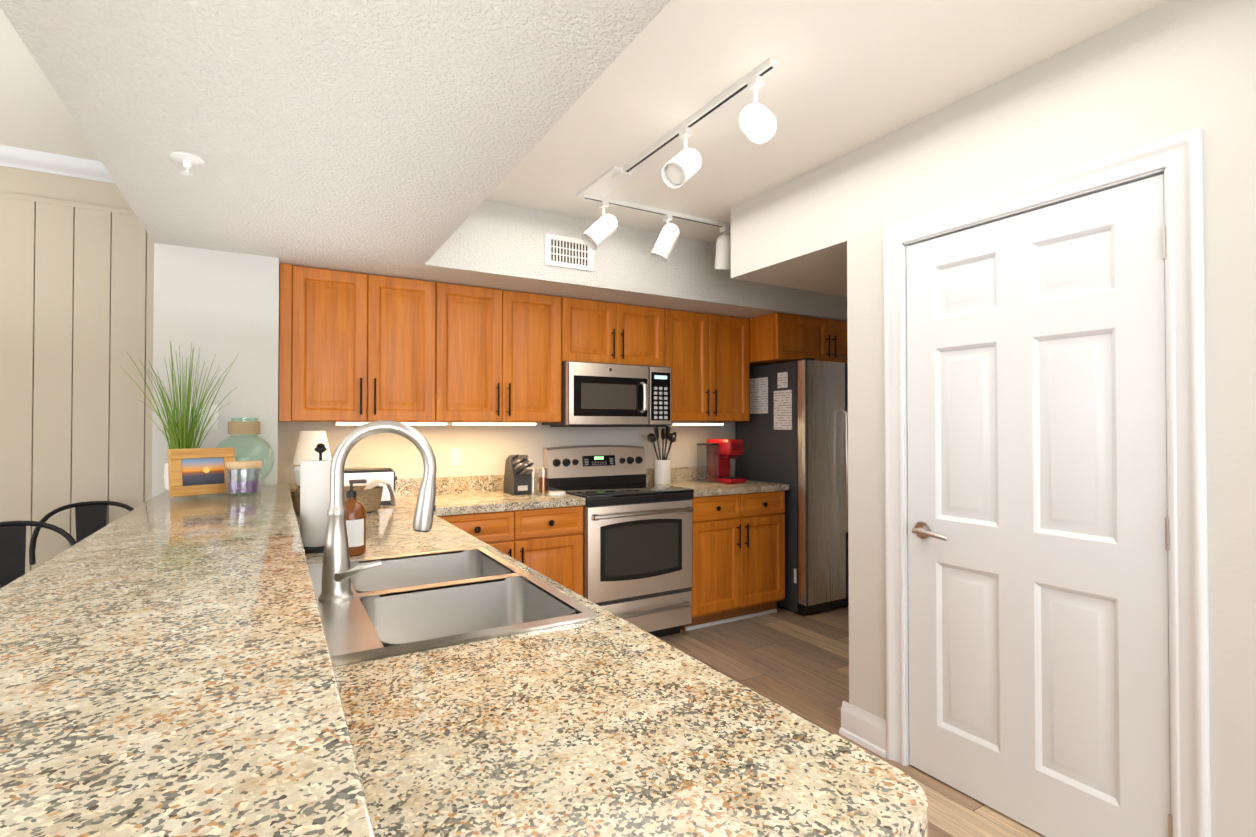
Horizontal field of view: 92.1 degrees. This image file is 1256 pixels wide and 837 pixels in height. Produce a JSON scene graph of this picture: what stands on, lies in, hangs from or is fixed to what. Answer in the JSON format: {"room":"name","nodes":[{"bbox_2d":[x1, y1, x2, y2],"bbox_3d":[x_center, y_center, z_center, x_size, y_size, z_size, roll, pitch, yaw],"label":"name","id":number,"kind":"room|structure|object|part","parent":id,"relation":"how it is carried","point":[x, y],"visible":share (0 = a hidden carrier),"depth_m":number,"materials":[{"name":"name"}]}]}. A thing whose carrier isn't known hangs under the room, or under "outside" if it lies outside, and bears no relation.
{"room":"kitchen","nodes":[
{"label":"kitchen","id":0,"kind":"room"},
{"bbox_2d":[0,8,100,161],"bbox_3d":[-3.337,-1.453,-1.612,6.490,0.100,8.030,0,-1,-30],"label":"ceiling","id":1,"kind":"structure","parent":0,"point":[35,115],"depth_m":2.65,"materials":[{"name":"white paint"}]},
{"bbox_2d":[0,166,153,573],"bbox_3d":[-5.335,-0.006,1.786,6.490,2.710,0.116,0,-1,-30],"label":"wall","id":2,"kind":"structure","parent":0,"point":[76,286],"depth_m":3.15,"materials":[{"name":"beige paint"}]},
{"bbox_2d":[0,145,114,183],"bbox_3d":[-3.784,-1.311,2.615,2.989,0.080,0.080,0,-1,-30],"label":"crown molding","id":3,"kind":"structure","parent":2,"relation":"attached to","point":[40,161],"depth_m":3.10,"materials":[{"name":"white"}]},
{"bbox_2d":[152,243,278,497],"bbox_3d":[-2.091,0.010,3.137,0.475,2.710,0.860,0,-1,-30],"label":"wall","id":4,"kind":"structure","parent":0,"point":[223,306],"depth_m":2.78,"materials":[{"name":"white paint"}]},
{"bbox_2d":[188,404,218,429],"bbox_3d":[-1.921,-0.005,2.733,0.120,0.116,0.008,0,-1,-30],"label":"switch plate","id":5,"kind":"object","parent":4,"relation":"attached to","point":[214,418],"visible":0.46,"depth_m":2.74,"materials":[{"name":"white plastic"}]},
{"bbox_2d":[293,431,330,464],"bbox_3d":[-1.647,0.258,3.162,0.184,0.385,0.184,0,-1,-30],"label":"table lamp","id":6,"kind":"object","parent":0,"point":[308,442],"visible":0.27,"depth_m":3.10,"materials":[{"name":"white fabric"}]},
{"bbox_2d":[0,0,846,321],"bbox_3d":[1.613,-1.131,0.973,4.670,0.680,7.500,0,-1,-30],"label":"ceiling","id":7,"kind":"structure","parent":0,"point":[396,138],"depth_m":1.62,"materials":[{"name":"white paint"}]},
{"bbox_2d":[170,152,204,175],"bbox_3d":[-1.320,-0.756,1.813,0.084,0.049,0.084,0,-1,-30],"label":"sprinkler","id":8,"kind":"object","parent":7,"relation":"attached to","point":[188,160],"visible":1,"depth_m":1.80,"materials":[{"name":"white plastic"}]},
{"bbox_2d":[545,233,593,270],"bbox_3d":[-0.329,-0.934,3.409,0.300,0.175,0.005,0,-1,-30],"label":"ceiling vent","id":9,"kind":"object","parent":7,"relation":"in","point":[565,251],"visible":0.92,"depth_m":3.40,"materials":[{"name":"white plastic"}]},
{"bbox_2d":[277,341,735,483],"bbox_3d":[-0.306,0.024,4.239,4.670,2.710,0.100,0,-1,-30],"label":"wall","id":10,"kind":"structure","parent":0,"point":[487,450],"depth_m":3.82,"materials":[{"name":"white paint"}]},
{"bbox_2d":[450,447,461,466],"bbox_3d":[-1.060,0.237,3.733,0.072,0.116,0.007,0,-1,-30],"label":"electrical outlet","id":11,"kind":"object","parent":10,"relation":"attached to","point":[455,456],"visible":1,"depth_m":3.73,"materials":[{"name":"white plastic"}]},
{"bbox_2d":[278,263,779,422],"bbox_3d":[-0.416,-0.366,3.760,3.035,0.777,0.620,0,-1,-30],"label":"upper cabinets","id":12,"kind":"object","parent":10,"relation":"attached to","point":[354,347],"depth_m":3.45,"materials":[{"name":"brown wood"}]},
{"bbox_2d":[542,361,671,426],"bbox_3d":[-0.127,-0.144,4.009,0.757,0.400,0.471,0,-1,-30],"label":"over-the-range microwave","id":13,"kind":"object","parent":12,"relation":"attached to","point":[593,394],"visible":1,"depth_m":3.82,"materials":[{"name":"grey metal"}]},
{"bbox_2d":[661,443,668,458],"bbox_3d":[0.278,0.242,4.516,0.072,0.116,0.007,0,-1,-30],"label":"electrical outlet","id":14,"kind":"object","parent":10,"relation":"attached to","point":[667,447],"visible":0.54,"depth_m":4.52,"materials":[{"name":"white plastic"}]},
{"bbox_2d":[780,313,847,362],"bbox_3d":[1.349,-0.354,4.792,1.053,0.777,0.620,0,-1,-30],"label":"upper cabinet","id":15,"kind":"object","parent":10,"relation":"attached to","point":[820,339],"depth_m":4.44,"materials":[{"name":"brown wood"}]},
{"bbox_2d":[485,0,1168,243],"bbox_3d":[2.254,-1.351,0.969,3.570,0.360,6.840,0,-1,-30],"label":"ceiling","id":16,"kind":"structure","parent":0,"point":[845,77],"depth_m":2.10,"materials":[{"name":"white paint"}]},
{"bbox_2d":[576,57,778,269],"bbox_3d":[0.514,-1.012,2.778,1.143,0.275,1.440,0,-1,-30],"label":"track light","id":17,"kind":"object","parent":16,"relation":"attached to","point":[758,123],"visible":0.94,"depth_m":2.56,"materials":[{"name":"white metal"}]},
{"bbox_2d":[731,154,846,296],"bbox_3d":[1.648,-0.976,3.486,2.070,0.430,0.775,0,-1,-30],"label":"bulkhead","id":18,"kind":"object","parent":16,"relation":"attached to","point":[792,233],"visible":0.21,"depth_m":2.97,"materials":[{"name":"white paint"}]},
{"bbox_2d":[657,605,1045,836],"bbox_3d":[-1.322,1.346,-0.467,11.160,0.050,8.030,0,-1,-30],"label":"floor","id":19,"kind":"structure","parent":0,"point":[797,664],"depth_m":3.28,"materials":[{"name":"brown wood"}]},
{"bbox_2d":[0,521,76,586],"bbox_3d":[-2.316,0.883,2.267,0.466,0.947,0.462,-1,-1,40],"label":"stool","id":20,"kind":"object","parent":19,"relation":"on","point":[12,548],"visible":0.27,"depth_m":2.41,"materials":[{"name":"black metal"}]},
{"bbox_2d":[29,501,133,564],"bbox_3d":[-2.568,0.890,2.896,0.462,0.947,0.466,1,-1,-42],"label":"stool","id":21,"kind":"object","parent":19,"relation":"on","point":[90,517],"visible":0.25,"depth_m":3.03,"materials":[{"name":"black metal"}]},
{"bbox_2d":[392,491,584,586],"bbox_3d":[-0.807,0.933,3.505,0.916,0.875,0.637,0,-1,-30],"label":"base cabinet","id":22,"kind":"object","parent":19,"relation":"on","point":[547,530],"depth_m":3.33,"materials":[{"name":"brown wood"}]},
{"bbox_2d":[504,454,534,494],"bbox_3d":[-0.653,0.335,3.661,0.110,0.242,0.282,0,-1,-30],"label":"knife block","id":23,"kind":"object","parent":22,"relation":"on","point":[517,476],"visible":1,"depth_m":3.63,"materials":[{"name":"grey"}]},
{"bbox_2d":[531,469,536,491],"bbox_3d":[-0.594,0.388,3.777,0.048,0.140,0.047,0,-1,-30],"label":"salt grinder","id":24,"kind":"object","parent":22,"relation":"on","point":[533,479],"visible":0.54,"depth_m":3.76,"materials":[{"name":"silver metal"}]},
{"bbox_2d":[539,468,546,491],"bbox_3d":[-0.533,0.384,3.795,0.048,0.149,0.047,0,-1,-30],"label":"pepper grinder","id":25,"kind":"object","parent":22,"relation":"on","point":[542,480],"visible":1,"depth_m":3.78,"materials":[{"name":"orange metal"}]},
{"bbox_2d":[548,491,565,495],"bbox_3d":[-0.420,0.444,3.588,0.108,0.023,0.108,0,-1,-30],"label":"coaster","id":26,"kind":"object","parent":22,"relation":"on","point":[556,493],"visible":1,"depth_m":3.55,"materials":[{"name":"white ceramic"}]},
{"bbox_2d":[308,503,927,836],"bbox_3d":[-0.608,0.887,1.704,0.570,0.922,2.716,0,-1,-30],"label":"kitchen counter","id":27,"kind":"object","parent":19,"relation":"on","point":[452,657],"depth_m":0.85,"materials":[{"name":"beige stone"}]},
{"bbox_2d":[0,484,383,836],"bbox_3d":[-1.063,0.314,1.474,0.466,0.040,3.038,0,-1,-30],"label":"countertop","id":28,"kind":"structure","parent":27,"relation":"on","point":[173,670],"depth_m":0.65,"materials":[{"name":"beige stone"}]},
{"bbox_2d":[163,463,168,490],"bbox_3d":[-1.903,0.247,2.590,0.136,0.120,0.136,0,-1,-30],"label":"plant pot","id":29,"kind":"object","parent":28,"relation":"on","point":[166,479],"visible":0.08,"depth_m":2.53,"materials":[{"name":"white ceramic"}]},
{"bbox_2d":[120,344,238,448],"bbox_3d":[-1.863,-0.065,2.533,0.390,0.533,0.329,0,-1,-30],"label":"plant","id":30,"kind":"object","parent":29,"relation":"in","point":[181,437],"visible":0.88,"depth_m":2.57,"materials":[{"name":"green plant"}]},
{"bbox_2d":[168,447,235,497],"bbox_3d":[-1.694,0.212,2.412,0.026,0.185,0.225,-8,-5,35],"label":"photo frame","id":31,"kind":"object","parent":28,"relation":"on","point":[196,471],"visible":0.79,"depth_m":2.39,"materials":[{"name":"brown wood"}]},
{"bbox_2d":[225,460,262,494],"bbox_3d":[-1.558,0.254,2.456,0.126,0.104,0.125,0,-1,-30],"label":"candle jar","id":32,"kind":"object","parent":28,"relation":"on","point":[258,470],"visible":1,"depth_m":2.43,"materials":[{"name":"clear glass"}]},
{"bbox_2d":[216,418,274,487],"bbox_3d":[-1.708,0.153,2.693,0.236,0.312,0.236,0,-1,-30],"label":"glass jug","id":33,"kind":"object","parent":28,"relation":"on","point":[260,441],"visible":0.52,"depth_m":2.73,"materials":[{"name":"green glass"}]},
{"bbox_2d":[228,421,260,433],"bbox_3d":[-1.708,0.041,2.695,0.124,0.057,0.124,0,-1,-30],"label":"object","id":34,"kind":"object","parent":33,"relation":"attached to","point":[243,427],"visible":1,"depth_m":2.65,"materials":[{"name":"beige wood"}]},
{"bbox_2d":[300,443,331,552],"bbox_3d":[-1.035,0.260,2.037,0.156,0.354,0.156,0,-1,-30],"label":"paper towel","id":35,"kind":"object","parent":27,"relation":"on","point":[314,490],"visible":0.75,"depth_m":1.98,"materials":[{"name":"white paper"}]},
{"bbox_2d":[290,486,382,514],"bbox_3d":[-1.375,0.391,2.874,0.403,0.113,0.244,0,-1,-30],"label":"basket","id":36,"kind":"object","parent":27,"relation":"on","point":[369,500],"visible":0.46,"depth_m":2.86,"materials":[{"name":"wicker"}]},
{"bbox_2d":[294,466,299,491],"bbox_3d":[-1.478,0.314,2.815,0.134,0.210,0.127,0,-1,-30],"label":"basket","id":37,"kind":"object","parent":36,"relation":"in","point":[297,472],"visible":0.19,"depth_m":2.79,"materials":[{"name":"white paper"}]},
{"bbox_2d":[363,479,396,504],"bbox_3d":[-1.231,0.361,2.958,0.182,0.127,0.137,0,-1,-30],"label":"cloth","id":38,"kind":"object","parent":36,"relation":"in","point":[375,483],"visible":0.79,"depth_m":2.94,"materials":[{"name":"beige fabric"}]},
{"bbox_2d":[344,479,366,555],"bbox_3d":[-0.890,0.317,1.948,0.089,0.238,0.088,0,-1,-30],"label":"soap bottle","id":39,"kind":"object","parent":27,"relation":"on","point":[355,517],"visible":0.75,"depth_m":1.92,"materials":[{"name":"orange glass"}]},
{"bbox_2d":[344,467,396,504],"bbox_3d":[-1.383,0.356,3.200,0.305,0.190,0.170,0,-1,-30],"label":"toaster","id":40,"kind":"object","parent":27,"relation":"on","point":[370,474],"visible":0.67,"depth_m":3.15,"materials":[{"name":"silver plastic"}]},
{"bbox_2d":[318,420,436,602],"bbox_3d":[-0.595,0.214,1.451,0.257,0.419,0.133,0,-1,-30],"label":"faucet","id":41,"kind":"object","parent":27,"relation":"on","point":[337,572],"depth_m":1.43,"materials":[{"name":"grey metal"}]},
{"bbox_2d":[308,547,596,666],"bbox_3d":[-0.507,0.519,1.532,0.535,0.189,0.860,0,-1,-30],"label":"sink","id":42,"kind":"object","parent":27,"relation":"in","point":[406,605],"depth_m":1.52,"materials":[{"name":"silver metal"}]},
{"bbox_2d":[543,445,693,636],"bbox_3d":[-0.057,0.777,3.885,0.749,1.194,0.736,0,-1,-30],"label":"range","id":43,"kind":"object","parent":19,"relation":"on","point":[637,550],"visible":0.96,"depth_m":3.69,"materials":[{"name":"grey metal"}]},
{"bbox_2d":[666,483,787,630],"bbox_3d":[0.596,0.943,4.326,0.815,0.875,0.637,0,-1,-30],"label":"base cabinet","id":44,"kind":"object","parent":19,"relation":"on","point":[739,528],"depth_m":4.05,"materials":[{"name":"brown wood"}]},
{"bbox_2d":[654,459,670,484],"bbox_3d":[0.245,0.378,4.303,0.120,0.172,0.119,0,-1,-30],"label":"utensil crock","id":45,"kind":"object","parent":44,"relation":"on","point":[662,471],"visible":0.88,"depth_m":4.25,"materials":[{"name":"white ceramic"}]},
{"bbox_2d":[647,426,676,459],"bbox_3d":[0.248,0.237,4.319,0.254,0.369,0.108,0,-1,-30],"label":"utensils","id":46,"kind":"object","parent":45,"relation":"in","point":[666,434],"visible":0.88,"depth_m":4.30,"materials":[{"name":"black plastic"}]},
{"bbox_2d":[706,439,745,483],"bbox_3d":[0.713,0.309,4.444,0.156,0.315,0.290,0,-1,-30],"label":"coffee maker","id":47,"kind":"object","parent":44,"relation":"on","point":[728,449],"visible":0.79,"depth_m":4.38,"materials":[{"name":"red plastic"}]},
{"bbox_2d":[697,443,719,482],"bbox_3d":[0.585,0.323,4.430,0.078,0.285,0.179,0,-1,-30],"label":"tank","id":48,"kind":"object","parent":47,"relation":"attached to","point":[710,444],"visible":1,"depth_m":4.44,"materials":[{"name":"plastic"}]},
{"bbox_2d":[735,358,848,614],"bbox_3d":[1.449,0.484,4.703,0.906,1.800,0.803,0,-1,-30],"label":"refrigerator","id":49,"kind":"object","parent":19,"relation":"on","point":[792,432],"visible":0.54,"depth_m":4.31,"materials":[{"name":"grey metal"}]},
{"bbox_2d":[847,0,1255,836],"bbox_3d":[2.390,0.075,0.264,0.110,2.510,5.515,0,-1,-30],"label":"wall","id":50,"kind":"structure","parent":0,"point":[1169,68],"depth_m":1.74,"materials":[{"name":"white paint"}]},
{"bbox_2d":[839,700,885,757],"bbox_3d":[2.297,1.263,0.270,0.030,0.135,5.445,0,-1,-30],"label":"baseboard","id":51,"kind":"structure","parent":50,"relation":"attached to","point":[863,728],"depth_m":2.52,"materials":[{"name":"white wood"}]},
{"bbox_2d":[906,174,1172,836],"bbox_3d":[1.297,0.331,2.010,0.092,2.025,0.828,0,-1,-30],"label":"door leaf","id":52,"kind":"structure","parent":50,"relation":"in","point":[1038,609],"depth_m":1.96,"materials":[{"name":"white wood"}]},
{"bbox_3d":[1.290,0.328,1.988,0.057,1.720,0.795,0,-1,-30],"label":"door hardware","id":53,"kind":"part","parent":52,"relation":"part of","materials":[{"name":"white wood"}]},
{"bbox_2d":[884,128,1210,836],"bbox_3d":[1.333,0.291,2.049,0.134,2.122,0.970,0,-1,-30],"label":"door frame","id":54,"kind":"structure","parent":50,"relation":"attached to","point":[1176,161],"depth_m":1.66,"materials":[{"name":"white wood"}]}
]}

